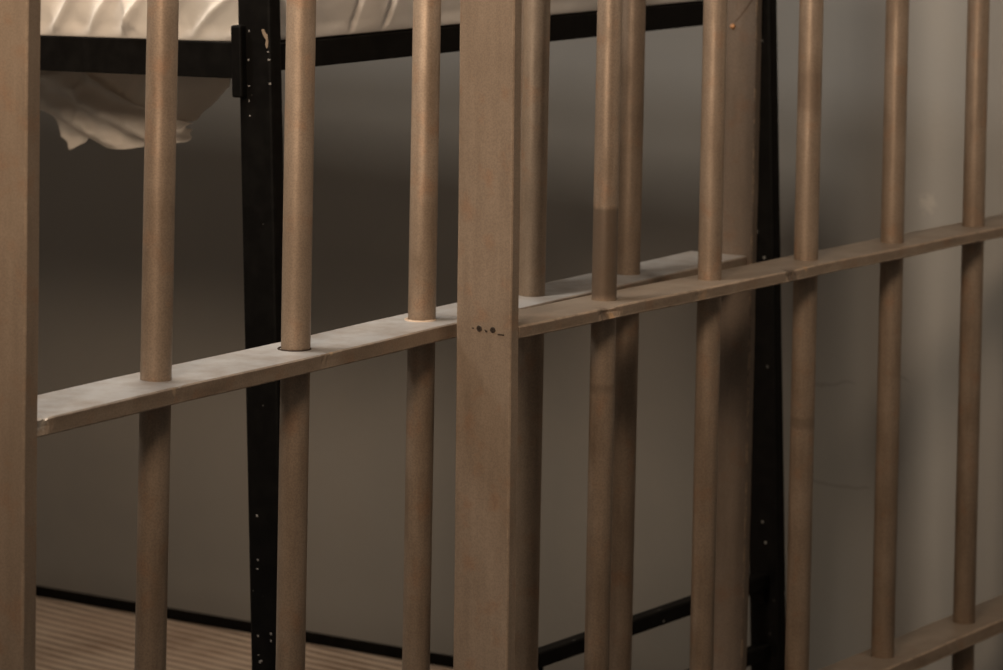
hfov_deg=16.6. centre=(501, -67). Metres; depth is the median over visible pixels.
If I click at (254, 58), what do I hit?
bunk bed
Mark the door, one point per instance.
(26, 415)
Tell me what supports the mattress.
on the bunk bed
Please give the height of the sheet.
0.292 m
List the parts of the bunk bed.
rail, rail, post, rail, post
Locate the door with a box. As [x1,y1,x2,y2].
[0,0,761,669]
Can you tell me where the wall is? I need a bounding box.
[36,0,1002,669]
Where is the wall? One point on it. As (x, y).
(91, 193)
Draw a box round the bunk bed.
[36,0,785,669]
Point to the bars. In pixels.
(490, 321)
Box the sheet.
[40,0,702,149]
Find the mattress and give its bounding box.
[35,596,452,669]

